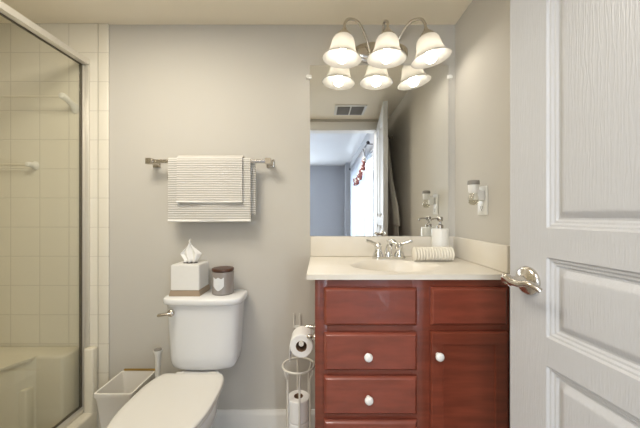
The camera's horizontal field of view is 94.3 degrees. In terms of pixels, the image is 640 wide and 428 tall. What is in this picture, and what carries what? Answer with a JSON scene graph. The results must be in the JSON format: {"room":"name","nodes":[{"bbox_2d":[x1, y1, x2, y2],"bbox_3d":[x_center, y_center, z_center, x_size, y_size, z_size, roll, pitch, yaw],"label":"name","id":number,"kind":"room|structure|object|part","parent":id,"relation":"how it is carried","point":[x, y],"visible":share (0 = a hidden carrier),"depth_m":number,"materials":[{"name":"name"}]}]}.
{"room":"bathroom","nodes":[
{"label":"bathroom","id":0,"kind":"room"},
{"bbox_2d":[0,23,454,427],"bbox_3d":[-0.629,0.064,1.631,2.902,2.150,0.111,0,0,0],"label":"wall","id":1,"kind":"structure","parent":0,"point":[175,91],"depth_m":1.59,"materials":[{"name":"paint"}]},
{"bbox_2d":[0,161,38,169],"bbox_3d":[-1.712,-0.256,1.548,0.449,0.044,0.052,0,0,0],"label":"shower towel bar","id":2,"kind":"object","parent":1,"relation":"attached to","point":[35,165],"visible":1,"depth_m":1.54,"materials":[{"name":"white plastic"}]},
{"bbox_2d":[0,93,78,113],"bbox_3d":[-1.607,-0.571,1.528,0.665,0.078,0.092,0,0,0],"label":"shower towel bar","id":3,"kind":"object","parent":1,"relation":"attached to","point":[74,107],"visible":0.99,"depth_m":1.50,"materials":[{"name":"white plastic"}]},
{"bbox_3d":[-1.607,-0.593,1.500,0.625,0.009,0.009,0,0,0],"label":"rod","id":4,"kind":"part","parent":3,"relation":"part of","materials":[{"name":"plastic"}]},
{"bbox_2d":[145,158,273,167],"bbox_3d":[-0.567,-0.269,1.543,0.645,0.044,0.086,0,0,0],"label":"towel bar","id":5,"kind":"object","parent":1,"relation":"attached to","point":[156,163],"visible":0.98,"depth_m":1.51,"materials":[{"name":"silver metal"}]},
{"bbox_3d":[-0.869,-0.269,1.543,0.040,0.044,0.086,0,0,0],"label":"post","id":6,"kind":"part","parent":5,"relation":"part of","materials":[{"name":"silver metal"}]},
{"bbox_2d":[176,156,243,202],"bbox_3d":[-0.555,-0.176,1.515,0.330,0.242,0.060,0,0,0],"label":"hand towel","id":7,"kind":"object","parent":5,"relation":"hanging from","point":[200,179],"visible":0.95,"depth_m":1.49,"materials":[{"name":"white fabric"}]},
{"bbox_2d":[168,158,255,221],"bbox_3d":[-0.551,-0.123,1.516,0.437,0.328,0.039,0,0,0],"label":"bath towel","id":8,"kind":"object","parent":5,"relation":"hanging from","point":[177,212],"visible":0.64,"depth_m":1.50,"materials":[{"name":"white fabric"}]},
{"bbox_3d":[-0.264,-0.269,1.543,0.040,0.044,0.086,0,0,0],"label":"post","id":9,"kind":"part","parent":5,"relation":"part of","materials":[{"name":"silver metal"}]},
{"bbox_2d":[211,409,314,427],"bbox_3d":[-0.572,1.091,1.578,1.103,0.097,0.016,0,0,0],"label":"baseboard","id":10,"kind":"structure","parent":1,"relation":"attached to","point":[224,418],"depth_m":1.57,"materials":[{"name":"paint"}]},
{"bbox_2d":[293,313,300,327],"bbox_3d":[-0.122,0.567,1.577,0.040,0.080,0.016,0,0,0],"label":"toilet paper holder","id":11,"kind":"object","parent":1,"relation":"attached to","point":[294,325],"visible":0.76,"depth_m":1.57,"materials":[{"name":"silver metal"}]},
{"bbox_2d":[306,65,452,235],"bbox_3d":[0.316,-0.337,1.580,0.781,0.908,0.012,0,0,0],"label":"wall mirror","id":12,"kind":"object","parent":1,"relation":"attached to","point":[379,138],"visible":1,"depth_m":1.58,"materials":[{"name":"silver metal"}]},
{"bbox_2d":[311,236,454,255],"bbox_3d":[0.336,0.172,1.576,0.772,0.105,0.018,0,0,0],"label":"backsplash","id":13,"kind":"structure","parent":1,"relation":"attached to","point":[320,245],"depth_m":1.57,"materials":[{"name":"stone"}]},
{"bbox_2d":[322,17,451,68],"bbox_3d":[0.324,-0.855,1.469,0.624,0.238,0.233,0,0,0],"label":"vanity light","id":14,"kind":"object","parent":1,"relation":"attached to","point":[386,52],"visible":1,"depth_m":1.44,"materials":[{"name":"white glass"}]},
{"bbox_3d":[0.107,-0.809,1.448,0.190,0.125,0.191,0,0,0],"label":"lamp shade","id":15,"kind":"part","parent":14,"relation":"part of","materials":[{"name":"white glass"}]},
{"bbox_3d":[0.108,-0.782,1.448,0.060,0.093,0.060,0,0,0],"label":"bulb","id":16,"kind":"part","parent":14,"relation":"part of","materials":[{"name":"white glass"}]},
{"bbox_3d":[0.196,-0.903,1.505,0.203,0.140,0.027,0,0,-41],"label":"arm","id":17,"kind":"part","parent":14,"relation":"part of","materials":[{"name":"silver metal"}]},
{"bbox_3d":[0.324,-0.904,1.508,0.026,0.141,0.135,0,0,0],"label":"arm","id":18,"kind":"part","parent":14,"relation":"part of","materials":[{"name":"silver metal"}]},
{"bbox_3d":[0.324,-0.782,1.448,0.060,0.092,0.060,0,0,0],"label":"bulb","id":19,"kind":"part","parent":14,"relation":"part of","materials":[{"name":"white glass"}]},
{"bbox_3d":[0.324,-0.811,1.448,0.191,0.120,0.191,0,0,0],"label":"lamp shade","id":20,"kind":"part","parent":14,"relation":"part of","materials":[{"name":"white glass"}]},
{"bbox_3d":[0.449,-0.903,1.505,0.026,0.140,0.188,0,0,-45],"label":"arm","id":21,"kind":"part","parent":14,"relation":"part of","materials":[{"name":"silver metal"}]},
{"bbox_3d":[0.540,-0.783,1.448,0.060,0.094,0.060,0,0,0],"label":"bulb","id":22,"kind":"part","parent":14,"relation":"part of","materials":[{"name":"white glass"}]},
{"bbox_3d":[0.541,-0.805,1.448,0.188,0.134,0.191,0,0,0],"label":"lamp shade","id":23,"kind":"part","parent":14,"relation":"part of","materials":[{"name":"white glass"}]},
{"bbox_2d":[0,0,471,24],"bbox_3d":[-0.629,-1.051,0.776,2.902,0.080,1.820,0,0,0],"label":"ceiling","id":24,"kind":"structure","parent":0,"point":[111,12],"depth_m":1.49,"materials":[{"name":"paint"}]},
{"bbox_2d":[455,0,509,427],"bbox_3d":[0.772,0.064,0.726,0.100,2.150,1.720,0,0,0],"label":"wall","id":25,"kind":"structure","parent":0,"point":[482,32],"depth_m":1.31,"materials":[{"name":"paint"}]},
{"bbox_2d":[478,185,487,214],"bbox_3d":[0.717,-0.059,1.312,0.009,0.127,0.076,0,0,0],"label":"wall outlet","id":26,"kind":"object","parent":25,"relation":"attached to","point":[482,205],"visible":0.82,"depth_m":1.29,"materials":[{"name":"white plastic"}]},
{"bbox_2d":[467,180,483,205],"bbox_3d":[0.678,-0.092,1.293,0.070,0.110,0.050,0,0,0],"label":"plug","id":27,"kind":"object","parent":26,"relation":"attached to","point":[473,185],"visible":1,"depth_m":1.28,"materials":[{"name":"white plastic"}]},
{"bbox_2d":[480,203,483,211],"bbox_3d":[0.715,-0.029,1.312,0.002,0.036,0.032,0,0,0],"label":"socket","id":28,"kind":"object","parent":26,"relation":"attached to","point":[481,204],"depth_m":1.31,"materials":[{"name":"white plastic"}]},
{"bbox_3d":[-0.629,1.179,0.776,2.902,0.080,1.820,0,0,0],"label":"floor","id":29,"kind":"structure","parent":0,"visible":0},
{"bbox_2d":[0,346,96,427],"bbox_3d":[-1.577,0.918,0.800,0.803,0.441,1.548,0,0,0],"label":"shower tray","id":30,"kind":"object","parent":29,"relation":"on","point":[39,386],"visible":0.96,"depth_m":1.46,"materials":[{"name":"plastic"}]},
{"bbox_2d":[0,0,89,427],"bbox_3d":[-1.242,0.106,0.800,0.044,1.848,1.548,0,0,0],"label":"shower door","id":31,"kind":"structure","parent":30,"relation":"on","point":[6,11],"depth_m":1.56,"materials":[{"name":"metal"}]},
{"bbox_3d":[-1.200,0.869,1.555,0.049,0.340,0.038,0,0,0],"label":"corner post","id":32,"kind":"part","parent":30,"relation":"part of","materials":[{"name":"plastic"}]},
{"bbox_2d":[94,368,154,427],"bbox_3d":[-0.948,0.975,1.458,0.177,0.328,0.209,0,0,0],"label":"waste bin","id":33,"kind":"object","parent":29,"relation":"on","point":[111,397],"visible":0.66,"depth_m":1.43,"materials":[{"name":"plastic"}]},
{"bbox_2d":[153,347,162,377],"bbox_3d":[-0.812,0.907,1.488,0.086,0.464,0.086,0,0,0],"label":"toilet brush","id":34,"kind":"object","parent":29,"relation":"on","point":[157,352],"visible":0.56,"depth_m":1.48,"materials":[{"name":"white plastic"}]},
{"bbox_2d":[107,289,247,427],"bbox_3d":[-0.562,0.768,1.223,0.378,0.742,0.718,0,0,0],"label":"toilet","id":35,"kind":"object","parent":29,"relation":"on","point":[206,330],"visible":0.95,"depth_m":1.38,"materials":[{"name":"white ceramic"}]},
{"bbox_3d":[-0.572,0.722,1.101,0.332,0.018,0.474,0,0,0],"label":"seat lid","id":36,"kind":"part","parent":35,"relation":"part of","materials":[{"name":"plastic"}]},
{"bbox_3d":[-0.712,0.461,1.372,0.069,0.034,0.030,0,0,0],"label":"flush handle","id":37,"kind":"part","parent":35,"relation":"part of","materials":[{"name":"silver metal"}]},
{"bbox_2d":[169,261,209,295],"bbox_3d":[-0.653,0.321,1.498,0.149,0.152,0.136,0,0,0],"label":"tissue box","id":38,"kind":"object","parent":35,"relation":"on","point":[187,279],"visible":0.94,"depth_m":1.44,"materials":[{"name":"ceramic"}]},
{"bbox_2d":[180,239,201,262],"bbox_3d":[-0.652,0.186,1.498,0.108,0.118,0.028,0,0,0],"label":"tissue","id":39,"kind":"object","parent":38,"relation":"on","point":[190,254],"visible":1,"depth_m":1.50,"materials":[{"name":"paper"}]},
{"bbox_3d":[-0.572,0.944,1.188,0.304,0.391,0.615,0,0,0],"label":"bowl","id":40,"kind":"part","parent":35,"relation":"part of","materials":[{"name":"white ceramic"}]},
{"bbox_3d":[-0.562,0.586,1.476,0.348,0.320,0.184,0,0,0],"label":"tank","id":41,"kind":"part","parent":35,"relation":"part of","materials":[{"name":"white ceramic"}]},
{"bbox_3d":[-0.562,0.413,1.476,0.378,0.032,0.211,0,0,0],"label":"tank lid","id":42,"kind":"part","parent":35,"relation":"part of","materials":[{"name":"white ceramic"}]},
{"bbox_3d":[-0.572,0.740,1.109,0.326,0.014,0.473,0,0,0],"label":"seat","id":43,"kind":"part","parent":35,"relation":"part of","materials":[{"name":"plastic"}]},
{"bbox_2d":[212,266,233,295],"bbox_3d":[-0.487,0.333,1.491,0.107,0.127,0.108,0,0,0],"label":"candle jar","id":44,"kind":"object","parent":35,"relation":"on","point":[222,276],"visible":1,"depth_m":1.45,"materials":[{"name":"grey glass"}]},
{"bbox_3d":[-0.487,0.277,1.491,0.107,0.016,0.107,0,0,0],"label":"lid","id":45,"kind":"part","parent":44,"relation":"part of","materials":[{"name":"brown wood"}]},
{"bbox_2d":[282,357,314,427],"bbox_3d":[-0.100,0.918,1.381,0.156,0.439,0.156,0,0,0],"label":"stand","id":46,"kind":"object","parent":29,"relation":"on","point":[310,369],"visible":0.94,"depth_m":1.35,"materials":[{"name":"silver metal"}]},
{"bbox_2d":[289,420,308,427],"bbox_3d":[-0.100,0.999,1.381,0.103,0.100,0.103,0,0,0],"label":"toilet roll","id":47,"kind":"object","parent":46,"relation":"on","point":[305,425],"visible":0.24,"depth_m":1.34,"materials":[{"name":"paper"}]},
{"bbox_2d":[289,390,308,424],"bbox_3d":[-0.100,0.896,1.381,0.103,0.100,0.103,0,0,0],"label":"toilet roll","id":48,"kind":"object","parent":47,"relation":"on","point":[293,396],"visible":0.81,"depth_m":1.34,"materials":[{"name":"paper"}]},
{"bbox_2d":[315,280,508,427],"bbox_3d":[0.350,0.692,1.325,0.739,0.894,0.489,0,0,0],"label":"vanity cabinet","id":49,"kind":"object","parent":29,"relation":"on","point":[389,353],"visible":0.91,"depth_m":1.11,"materials":[{"name":"red wood"}]},
{"bbox_2d":[299,323,314,346],"bbox_3d":[-0.054,0.521,1.288,0.070,0.061,0.149,0,0,0],"label":"toilet paper holder","id":50,"kind":"object","parent":49,"relation":"attached to","point":[309,336],"visible":0.64,"depth_m":1.24,"materials":[{"name":"silver metal"}]},
{"bbox_2d":[289,326,312,361],"bbox_3d":[-0.078,0.561,1.290,0.098,0.115,0.098,0,0,0],"label":"toilet roll","id":51,"kind":"object","parent":50,"relation":"hanging from","point":[300,333],"visible":0.94,"depth_m":1.24,"materials":[{"name":"paper"}]},
{"bbox_3d":[-0.053,0.515,1.343,0.066,0.048,0.040,0,0,0],"label":"arm","id":52,"kind":"part","parent":50,"relation":"part of","materials":[{"name":"silver metal"}]},
{"bbox_3d":[-0.037,0.511,1.234,0.035,0.040,0.040,0,0,0],"label":"arm","id":53,"kind":"part","parent":50,"relation":"part of","materials":[{"name":"silver metal"}]},
{"bbox_3d":[0.178,0.527,1.096,0.032,0.032,0.032,0,0,0],"label":"knob","id":54,"kind":"part","parent":49,"relation":"part of","materials":[{"name":"ceramic"}]},
{"bbox_3d":[0.180,0.685,1.096,0.032,0.032,0.032,0,0,0],"label":"knob","id":55,"kind":"part","parent":49,"relation":"part of","materials":[{"name":"ceramic"}]},
{"bbox_3d":[0.190,0.348,1.119,0.350,0.142,0.018,0,0,0],"label":"false drawer","id":56,"kind":"part","parent":49,"relation":"part of","materials":[{"name":"brown wood"}]},
{"bbox_3d":[0.190,0.894,1.119,0.350,0.239,0.018,0,0,0],"label":"drawer","id":57,"kind":"part","parent":49,"relation":"part of","materials":[{"name":"brown wood"}]},
{"bbox_3d":[0.190,0.681,1.119,0.350,0.143,0.018,0,0,0],"label":"drawer","id":58,"kind":"part","parent":49,"relation":"part of","materials":[{"name":"brown wood"}]},
{"bbox_3d":[0.190,0.517,1.119,0.350,0.142,0.018,0,0,0],"label":"drawer","id":59,"kind":"part","parent":49,"relation":"part of","materials":[{"name":"brown wood"}]},
{"bbox_2d":[307,236,509,279],"bbox_3d":[0.336,0.230,1.345,0.772,0.220,0.482,0,0,0],"label":"sink","id":60,"kind":"object","parent":49,"relation":"in","point":[332,257],"visible":0.76,"depth_m":1.38,"materials":[{"name":"stone"}]},
{"bbox_2d":[366,239,412,258],"bbox_3d":[0.346,0.175,1.484,0.209,0.100,0.127,0,0,29],"label":"faucet","id":61,"kind":"object","parent":60,"relation":"on","point":[377,254],"visible":1,"depth_m":1.48,"materials":[{"name":"silver metal"}]},
{"bbox_3d":[0.262,0.142,1.489,0.067,0.033,0.017,0,0,-14],"label":"lever","id":62,"kind":"part","parent":61,"relation":"part of","materials":[{"name":"silver metal"}]},
{"bbox_3d":[0.293,0.178,1.498,0.052,0.068,0.052,0,0,0],"label":"handle","id":63,"kind":"part","parent":61,"relation":"part of","materials":[{"name":"silver metal"}]},
{"bbox_3d":[0.346,0.218,1.498,0.164,0.014,0.054,0,0,0],"label":"plate","id":64,"kind":"part","parent":61,"relation":"part of","materials":[{"name":"silver metal"}]},
{"bbox_3d":[0.359,0.169,1.462,0.038,0.089,0.121,0,0,-18],"label":"spout","id":65,"kind":"part","parent":61,"relation":"part of","materials":[{"name":"silver metal"}]},
{"bbox_3d":[0.399,0.178,1.498,0.052,0.068,0.052,0,0,0],"label":"handle","id":66,"kind":"part","parent":61,"relation":"part of","materials":[{"name":"silver metal"}]},
{"bbox_3d":[0.430,0.142,1.489,0.067,0.033,0.017,0,0,14],"label":"lever","id":67,"kind":"part","parent":61,"relation":"part of","materials":[{"name":"silver metal"}]},
{"bbox_2d":[307,256,509,279],"bbox_3d":[0.336,0.282,1.345,0.772,0.115,0.481,0,0,0],"label":"countertop","id":68,"kind":"structure","parent":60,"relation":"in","point":[320,267],"depth_m":1.23,"materials":[{"name":"stone"}]},
{"bbox_2d":[412,247,454,260],"bbox_3d":[0.537,0.190,1.418,0.189,0.068,0.076,0,0,0],"label":"rolled towel","id":69,"kind":"object","parent":60,"relation":"on","point":[418,253],"visible":1,"depth_m":1.39,"materials":[{"name":"white fabric"}]},
{"bbox_2d":[430,217,448,246],"bbox_3d":[0.607,0.119,1.501,0.083,0.210,0.082,0,0,35],"label":"soap dispenser","id":70,"kind":"object","parent":60,"relation":"on","point":[439,235],"visible":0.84,"depth_m":1.47,"materials":[{"name":"white ceramic"}]},
{"bbox_2d":[431,228,448,246],"bbox_3d":[0.607,0.148,1.501,0.082,0.152,0.082,0,0,0],"label":"bottle","id":71,"kind":"object","parent":70,"relation":"on","point":[439,236],"depth_m":1.47,"materials":[{"name":"white ceramic"}]},
{"bbox_3d":[0.440,0.525,1.096,0.032,0.032,0.032,0,0,0],"label":"knob","id":72,"kind":"part","parent":49,"relation":"part of","materials":[{"name":"ceramic"}]},
{"bbox_3d":[0.560,0.346,1.119,0.288,0.142,0.018,0,0,0],"label":"false drawer","id":73,"kind":"part","parent":49,"relation":"part of","materials":[{"name":"brown wood"}]},
{"bbox_3d":[0.560,0.728,1.119,0.288,0.572,0.018,0,0,0],"label":"door","id":74,"kind":"part","parent":49,"relation":"part of","materials":[{"name":"brown wood"}]},
{"bbox_3d":[-0.679,0.064,-0.074,2.802,2.150,0.120,0,0,0],"label":"wall","id":75,"kind":"structure","parent":0,"visible":0},
{"bbox_2d":[501,0,639,427],"bbox_3d":[0.537,0.115,0.388,0.103,2.032,0.807,0,0,-7],"label":"door","id":76,"kind":"structure","parent":75,"relation":"in","point":[573,281],"depth_m":0.62,"materials":[{"name":"paint"}]},
{"bbox_3d":[0.482,0.163,0.699,0.067,0.070,0.121,0,0,-7],"label":"handle","id":77,"kind":"part","parent":76,"relation":"part of","materials":[{"name":"silver metal"}]}
]}

